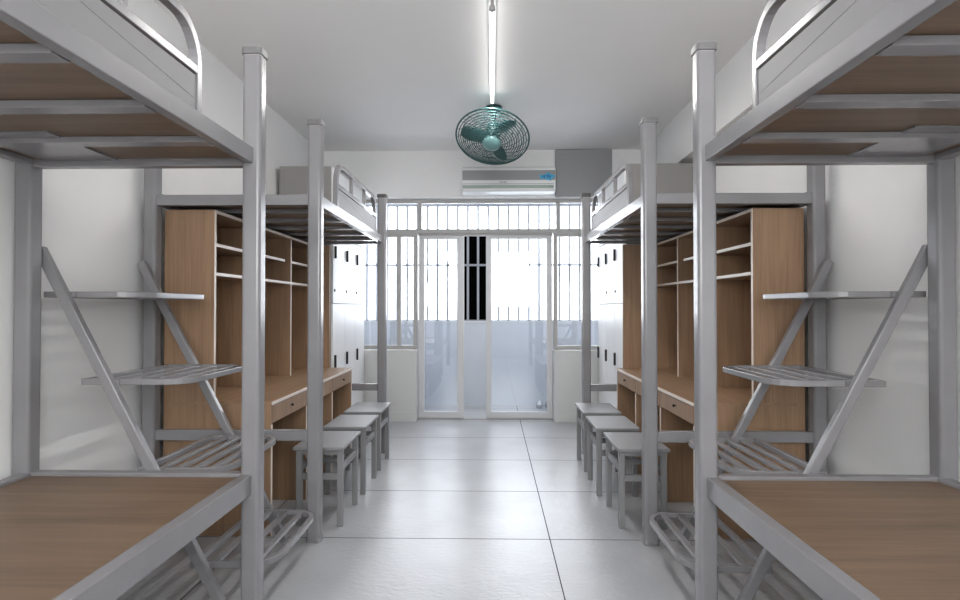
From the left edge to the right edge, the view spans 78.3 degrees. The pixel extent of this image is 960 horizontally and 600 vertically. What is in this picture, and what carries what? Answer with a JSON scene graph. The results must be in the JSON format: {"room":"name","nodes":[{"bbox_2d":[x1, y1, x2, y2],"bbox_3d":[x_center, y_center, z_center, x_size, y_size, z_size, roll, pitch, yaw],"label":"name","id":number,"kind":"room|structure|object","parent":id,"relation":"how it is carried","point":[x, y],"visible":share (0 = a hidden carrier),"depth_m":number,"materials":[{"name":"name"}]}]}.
{"room":"dormitory","nodes":[
{"label":"dormitory","id":0,"kind":"room"},
{"bbox_2d":[0,0,307,479],"bbox_3d":[-1.958,-0.207,3.194,0.150,3.040,9.400,0,-1,1],"label":"wall","id":1,"kind":"structure","parent":0,"point":[92,219],"depth_m":2.91,"materials":[{"name":"white paint"}]},
{"bbox_2d":[364,349,417,419],"bbox_3d":[-1.260,0.961,6.695,1.103,0.800,0.200,0,-1,1],"label":"wall","id":2,"kind":"structure","parent":0,"point":[402,364],"depth_m":6.59,"materials":[{"name":"white paint"}]},
{"bbox_2d":[364,233,417,348],"bbox_3d":[-1.262,-0.101,6.759,1.098,1.325,0.060,0,-1,1],"label":"window","id":3,"kind":"structure","parent":2,"relation":"in","point":[399,236],"depth_m":6.72,"materials":[{"name":"grey metal"}]},
{"bbox_2d":[389,412,416,421],"bbox_3d":[-1.260,1.304,6.584,1.109,0.110,0.012,0,-1,1],"label":"baseboard","id":4,"kind":"structure","parent":2,"relation":"attached to","point":[393,416],"depth_m":6.57,"materials":[{"name":"grey tile"}]},
{"bbox_2d":[419,236,463,417],"bbox_3d":[-0.442,0.306,6.772,0.520,2.088,0.040,0,-1,1],"label":"door","id":5,"kind":"structure","parent":2,"relation":"in","point":[459,413],"depth_m":6.75,"materials":[{"name":"metal"}]},
{"bbox_2d":[418,233,552,419],"bbox_3d":[0.061,0.299,6.762,1.537,2.125,0.070,0,-1,1],"label":"trim","id":6,"kind":"structure","parent":2,"relation":"attached to","point":[419,234],"depth_m":6.73,"materials":[{"name":"grey metal"}]},
{"bbox_2d":[116,406,822,599],"bbox_3d":[0.010,1.373,3.132,4.088,0.120,9.400,0,-1,1],"label":"floor","id":7,"kind":"structure","parent":0,"point":[456,509],"depth_m":3.25,"materials":[{"name":"grey tile"}]},
{"bbox_2d":[0,0,267,599],"bbox_3d":[-1.407,0.127,1.428,1.019,2.325,2.043,0,-1,1],"label":"bunk bed","id":8,"kind":"object","parent":7,"relation":"on","point":[85,84],"visible":1,"depth_m":1.98,"materials":[{"name":"grey metal"}]},
{"bbox_2d":[42,246,313,599],"bbox_3d":[-1.357,0.538,2.819,1.005,1.516,0.748,0,-1,1],"label":"step ladder","id":9,"kind":"object","parent":7,"relation":"on","point":[192,372],"visible":0.91,"depth_m":2.61,"materials":[{"name":"grey metal"}]},
{"bbox_2d":[163,210,352,535],"bbox_3d":[-1.439,0.417,4.244,0.626,1.822,1.889,0,-1,1],"label":"desk","id":10,"kind":"object","parent":7,"relation":"on","point":[203,248],"visible":0.69,"depth_m":3.90,"materials":[{"name":"brown wood"}]},
{"bbox_2d":[216,247,241,255],"bbox_3d":[-1.619,-0.307,3.632,0.271,0.018,0.603,0,-1,1],"label":"shelf","id":11,"kind":"object","parent":10,"relation":"attached to","point":[220,251],"depth_m":3.63,"materials":[{"name":"white wood"}]},
{"bbox_2d":[216,276,241,280],"bbox_3d":[-1.619,-0.143,3.630,0.271,0.018,0.603,0,-1,1],"label":"shelf","id":12,"kind":"object","parent":10,"relation":"attached to","point":[218,278],"depth_m":3.66,"materials":[{"name":"white wood"}]},
{"bbox_2d":[265,258,282,261],"bbox_3d":[-1.608,-0.299,4.192,0.271,0.018,0.482,0,-1,1],"label":"shelf","id":13,"kind":"object","parent":10,"relation":"attached to","point":[266,259],"depth_m":4.31,"materials":[{"name":"white wood"}]},
{"bbox_2d":[265,281,283,283],"bbox_3d":[-1.606,-0.134,4.255,0.271,0.018,0.612,0,-1,1],"label":"shelf","id":14,"kind":"object","parent":10,"relation":"attached to","point":[266,282],"depth_m":4.32,"materials":[{"name":"white wood"}]},
{"bbox_2d":[292,264,307,268],"bbox_3d":[-1.594,-0.290,4.883,0.271,0.018,0.603,0,-1,1],"label":"shelf","id":15,"kind":"object","parent":10,"relation":"attached to","point":[294,266],"depth_m":4.93,"materials":[{"name":"white wood"}]},
{"bbox_2d":[142,119,387,542],"bbox_3d":[-1.337,0.177,4.231,0.992,2.300,2.052,0,-1,1],"label":"bed","id":16,"kind":"object","parent":7,"relation":"on","point":[311,218],"visible":0.56,"depth_m":3.23,"materials":[{"name":"grey metal"}]},
{"bbox_2d":[279,166,363,405],"bbox_3d":[-1.538,0.078,5.937,0.509,2.545,1.300,0,-1,1],"label":"tall cabinet","id":17,"kind":"object","parent":7,"relation":"on","point":[346,260],"visible":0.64,"depth_m":5.74,"materials":[{"name":"grey metal"}]},
{"bbox_2d":[293,431,360,526],"bbox_3d":[-0.931,1.087,3.633,0.295,0.465,0.465,0,-1,1],"label":"stool","id":18,"kind":"object","parent":7,"relation":"on","point":[334,442],"visible":0.77,"depth_m":3.45,"materials":[{"name":"grey paint"}]},
{"bbox_2d":[323,415,378,493],"bbox_3d":[-0.915,1.095,4.223,0.295,0.465,0.465,0,-1,1],"label":"stool","id":19,"kind":"object","parent":7,"relation":"on","point":[361,423],"visible":0.71,"depth_m":4.07,"materials":[{"name":"grey paint"}]},
{"bbox_2d":[343,402,390,470],"bbox_3d":[-0.910,1.103,4.808,0.295,0.465,0.465,0,-1,1],"label":"stool","id":20,"kind":"object","parent":7,"relation":"on","point":[359,408],"visible":0.62,"depth_m":4.68,"materials":[{"name":"grey paint"}]},
{"bbox_2d":[536,400,542,408],"bbox_3d":[0.752,1.318,7.469,0.095,0.106,0.095,0,-1,1],"label":"pot","id":21,"kind":"object","parent":7,"relation":"on","point":[539,404],"visible":1,"depth_m":7.44,"materials":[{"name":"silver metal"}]},
{"bbox_2d":[575,403,621,471],"bbox_3d":[0.948,1.102,4.770,0.295,0.465,0.465,0,-1,1],"label":"stool","id":22,"kind":"object","parent":7,"relation":"on","point":[587,409],"visible":0.56,"depth_m":4.68,"materials":[{"name":"grey paint"}]},
{"bbox_2d":[585,416,639,495],"bbox_3d":[0.931,1.094,4.180,0.295,0.465,0.465,0,-1,1],"label":"stool","id":23,"kind":"object","parent":7,"relation":"on","point":[601,424],"visible":0.67,"depth_m":4.01,"materials":[{"name":"grey paint"}]},
{"bbox_2d":[603,432,669,528],"bbox_3d":[0.943,1.086,3.595,0.295,0.465,0.465,0,-1,1],"label":"stool","id":24,"kind":"object","parent":7,"relation":"on","point":[625,443],"visible":0.71,"depth_m":3.41,"materials":[{"name":"grey paint"}]},
{"bbox_2d":[597,163,692,408],"bbox_3d":[1.594,0.072,5.873,0.636,2.555,1.300,0,-1,1],"label":"tall cabinet","id":25,"kind":"object","parent":7,"relation":"on","point":[671,177],"visible":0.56,"depth_m":5.62,"materials":[{"name":"grey metal"}]},
{"bbox_2d":[580,117,827,545],"bbox_3d":[1.377,0.177,4.183,0.992,2.300,2.052,0,-1,0],"label":"bed","id":26,"kind":"object","parent":7,"relation":"on","point":[653,218],"visible":0.61,"depth_m":3.18,"materials":[{"name":"grey metal"}]},
{"bbox_2d":[616,208,804,539],"bbox_3d":[1.480,0.416,4.193,0.626,1.822,1.889,0,-1,0],"label":"desk","id":27,"kind":"object","parent":7,"relation":"on","point":[760,251],"visible":0.69,"depth_m":3.86,"materials":[{"name":"brown wood"}]},
{"bbox_2d":[657,263,676,267],"bbox_3d":[1.651,-0.291,4.827,0.271,0.018,0.603,0,-1,0],"label":"shelf","id":28,"kind":"object","parent":27,"relation":"attached to","point":[659,265],"depth_m":4.93,"materials":[{"name":"brown wood"}]},
{"bbox_2d":[658,284,676,286],"bbox_3d":[1.651,-0.127,4.825,0.271,0.018,0.603,0,-1,0],"label":"shelf","id":29,"kind":"object","parent":27,"relation":"attached to","point":[659,285],"depth_m":4.89,"materials":[{"name":"brown wood"}]},
{"bbox_2d":[716,246,750,254],"bbox_3d":[1.644,-0.307,3.577,0.271,0.018,0.603,0,-1,0],"label":"shelf","id":30,"kind":"object","parent":27,"relation":"attached to","point":[736,250],"depth_m":3.62,"materials":[{"name":"white wood"}]},
{"bbox_2d":[716,275,750,279],"bbox_3d":[1.644,-0.143,3.575,0.271,0.018,0.603,0,-1,0],"label":"shelf","id":31,"kind":"object","parent":27,"relation":"attached to","point":[718,277],"depth_m":3.66,"materials":[{"name":"white wood"}]},
{"bbox_2d":[649,244,927,599],"bbox_3d":[1.355,0.537,2.764,1.005,1.516,0.748,0,-1,1],"label":"step ladder","id":32,"kind":"object","parent":7,"relation":"on","point":[774,373],"visible":0.78,"depth_m":2.56,"materials":[{"name":"grey metal"}]},
{"bbox_2d":[691,0,959,599],"bbox_3d":[1.348,0.126,1.372,1.019,2.325,2.043,0,-1,1],"label":"bunk bed","id":33,"kind":"object","parent":7,"relation":"on","point":[852,82],"visible":1,"depth_m":1.96,"materials":[{"name":"grey metal"}]},
{"bbox_2d":[153,0,786,150],"bbox_3d":[-0.003,-1.796,2.550,4.088,0.120,8.150,0,-1,1],"label":"ceiling","id":34,"kind":"structure","parent":0,"point":[380,75],"depth_m":4.22,"materials":[{"name":"paint"}]},
{"bbox_2d":[488,0,495,103],"bbox_3d":[0.085,-1.668,4.102,0.048,0.092,1.600,0,-1,1],"label":"ceiling light","id":35,"kind":"object","parent":34,"relation":"attached to","point":[491,3],"visible":1,"depth_m":3.85,"materials":[{"name":"white plastic"}]},
{"bbox_2d":[455,104,529,164],"bbox_3d":[0.107,-1.462,5.079,0.642,0.476,0.555,0,-1,1],"label":"ceiling fan","id":36,"kind":"object","parent":34,"relation":"hanging from","point":[490,139],"visible":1,"depth_m":5.04,"materials":[{"name":"teal metal"}]},
{"bbox_2d":[364,322,597,405],"bbox_3d":[0.103,0.832,7.719,3.788,1.085,0.100,0,-1,1],"label":"wall","id":37,"kind":"structure","parent":0,"point":[518,349],"depth_m":7.67,"materials":[{"name":"grey paint"}]},
{"bbox_2d":[364,321,597,321],"bbox_3d":[0.103,0.282,7.726,3.788,0.015,0.120,0,-1,1],"label":"trim","id":38,"kind":"structure","parent":37,"relation":"on","point":[364,321],"depth_m":7.67,"materials":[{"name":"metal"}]},
{"bbox_2d":[364,244,377,320],"bbox_3d":[-1.430,-0.230,7.754,0.173,0.998,0.024,0,-1,1],"label":"grille","id":39,"kind":"object","parent":38,"relation":"on","point":[366,264],"depth_m":7.74,"materials":[{"name":"white metal"}]},
{"bbox_2d":[387,238,396,320],"bbox_3d":[-1.154,-0.269,7.749,0.121,1.076,0.024,0,-1,1],"label":"grille","id":40,"kind":"object","parent":38,"relation":"on","point":[387,238],"depth_m":7.74,"materials":[{"name":"white metal"}]},
{"bbox_2d":[402,238,412,320],"bbox_3d":[-0.950,-0.269,7.745,0.133,1.075,0.024,0,-1,1],"label":"grille","id":41,"kind":"object","parent":38,"relation":"on","point":[407,264],"depth_m":7.74,"materials":[{"name":"white metal"}]},
{"bbox_2d":[425,239,456,320],"bbox_3d":[-0.510,-0.262,7.736,0.407,1.062,0.024,0,-1,1],"label":"grille","id":42,"kind":"object","parent":38,"relation":"on","point":[437,264],"depth_m":7.73,"materials":[{"name":"white metal"}]},
{"bbox_2d":[464,236,485,319],"bbox_3d":[-0.070,-0.282,7.763,0.325,1.115,0.020,0,-1,1],"label":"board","id":43,"kind":"object","parent":38,"relation":"on","point":[472,239],"visible":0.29,"depth_m":7.75,"materials":[{"name":"black"}]},
{"bbox_2d":[464,236,485,320],"bbox_3d":[-0.065,-0.282,7.727,0.275,1.099,0.024,0,-1,1],"label":"grille","id":44,"kind":"object","parent":38,"relation":"on","point":[467,264],"depth_m":7.72,"materials":[{"name":"grey metal"}]},
{"bbox_2d":[387,204,580,228],"bbox_3d":[0.048,-1.094,7.736,2.528,0.323,0.024,0,-1,1],"label":"grille","id":45,"kind":"object","parent":38,"relation":"on","point":[397,206],"depth_m":7.73,"materials":[{"name":"white metal"}]},
{"bbox_2d":[491,239,546,320],"bbox_3d":[0.509,-0.262,7.715,0.717,1.059,0.024,0,-1,1],"label":"grille","id":46,"kind":"object","parent":38,"relation":"on","point":[508,264],"depth_m":7.70,"materials":[{"name":"white metal"}]},
{"bbox_2d":[552,237,580,320],"bbox_3d":[1.128,-0.274,7.703,0.365,1.083,0.024,0,-1,1],"label":"grille","id":47,"kind":"object","parent":38,"relation":"on","point":[569,264],"depth_m":7.69,"materials":[{"name":"white metal"}]},
{"bbox_2d":[324,149,640,199],"bbox_3d":[0.083,-1.414,6.739,3.788,0.530,0.240,0,-1,1],"label":"wall","id":48,"kind":"structure","parent":0,"point":[396,174],"depth_m":6.63,"materials":[{"name":"white paint"}]},
{"bbox_2d":[366,199,597,232],"bbox_3d":[0.083,-0.956,6.743,3.788,0.385,0.060,0,-1,1],"label":"window","id":49,"kind":"structure","parent":48,"relation":"in","point":[419,202],"depth_m":6.72,"materials":[{"name":"grey metal"}]},
{"bbox_2d":[462,166,555,195],"bbox_3d":[0.315,-1.319,6.505,1.015,0.295,0.216,0,-1,1],"label":"air conditioner","id":50,"kind":"object","parent":48,"relation":"attached to","point":[476,181],"visible":1,"depth_m":6.41,"materials":[{"name":"white plastic"}]},
{"bbox_2d":[462,185,553,187],"bbox_3d":[0.304,-1.231,6.407,0.991,0.036,0.005,0,-1,1],"label":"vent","id":51,"kind":"object","parent":50,"relation":"attached to","point":[463,186],"depth_m":6.40,"materials":[{"name":"grey plastic"}]},
{"bbox_2d":[555,149,611,197],"bbox_3d":[1.154,-1.411,6.577,0.630,0.531,0.039,0,-1,1],"label":"wall panel","id":52,"kind":"object","parent":48,"relation":"attached to","point":[578,171],"visible":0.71,"depth_m":6.56,"materials":[{"name":"grey"}]},
{"bbox_2d":[552,349,598,419],"bbox_3d":[1.402,0.960,6.641,1.148,0.800,0.200,0,-1,1],"label":"wall","id":53,"kind":"structure","parent":0,"point":[567,370],"depth_m":6.55,"materials":[{"name":"white paint"}]},
{"bbox_2d":[486,235,551,418],"bbox_3d":[0.447,0.306,6.754,0.755,2.088,0.040,0,-1,1],"label":"door","id":54,"kind":"structure","parent":53,"relation":"in","point":[547,414],"depth_m":6.73,"materials":[{"name":"metal"}]},
{"bbox_2d":[554,413,581,422],"bbox_3d":[1.396,1.304,6.530,1.154,0.110,0.012,0,-1,1],"label":"baseboard","id":55,"kind":"structure","parent":53,"relation":"attached to","point":[558,417],"depth_m":6.53,"materials":[{"name":"grey tile"}]},
{"bbox_2d":[553,233,597,349],"bbox_3d":[1.405,-0.102,6.705,1.143,1.325,0.060,0,-1,1],"label":"window","id":56,"kind":"structure","parent":53,"relation":"in","point":[556,346],"depth_m":6.69,"materials":[{"name":"grey metal"}]},
{"bbox_2d":[716,156,959,481],"bbox_3d":[1.979,-0.208,3.114,0.150,3.040,9.400,0,-1,1],"label":"wall","id":57,"kind":"structure","parent":0,"point":[876,215],"depth_m":2.83,"materials":[{"name":"white paint"}]},
{"bbox_2d":[657,0,820,162],"bbox_3d":[1.823,-1.515,2.584,0.140,0.440,8.000,0,-1,1],"label":"wall","id":58,"kind":"structure","parent":57,"relation":"attached to","point":[733,82],"depth_m":4.19,"materials":[{"name":"white paint"}]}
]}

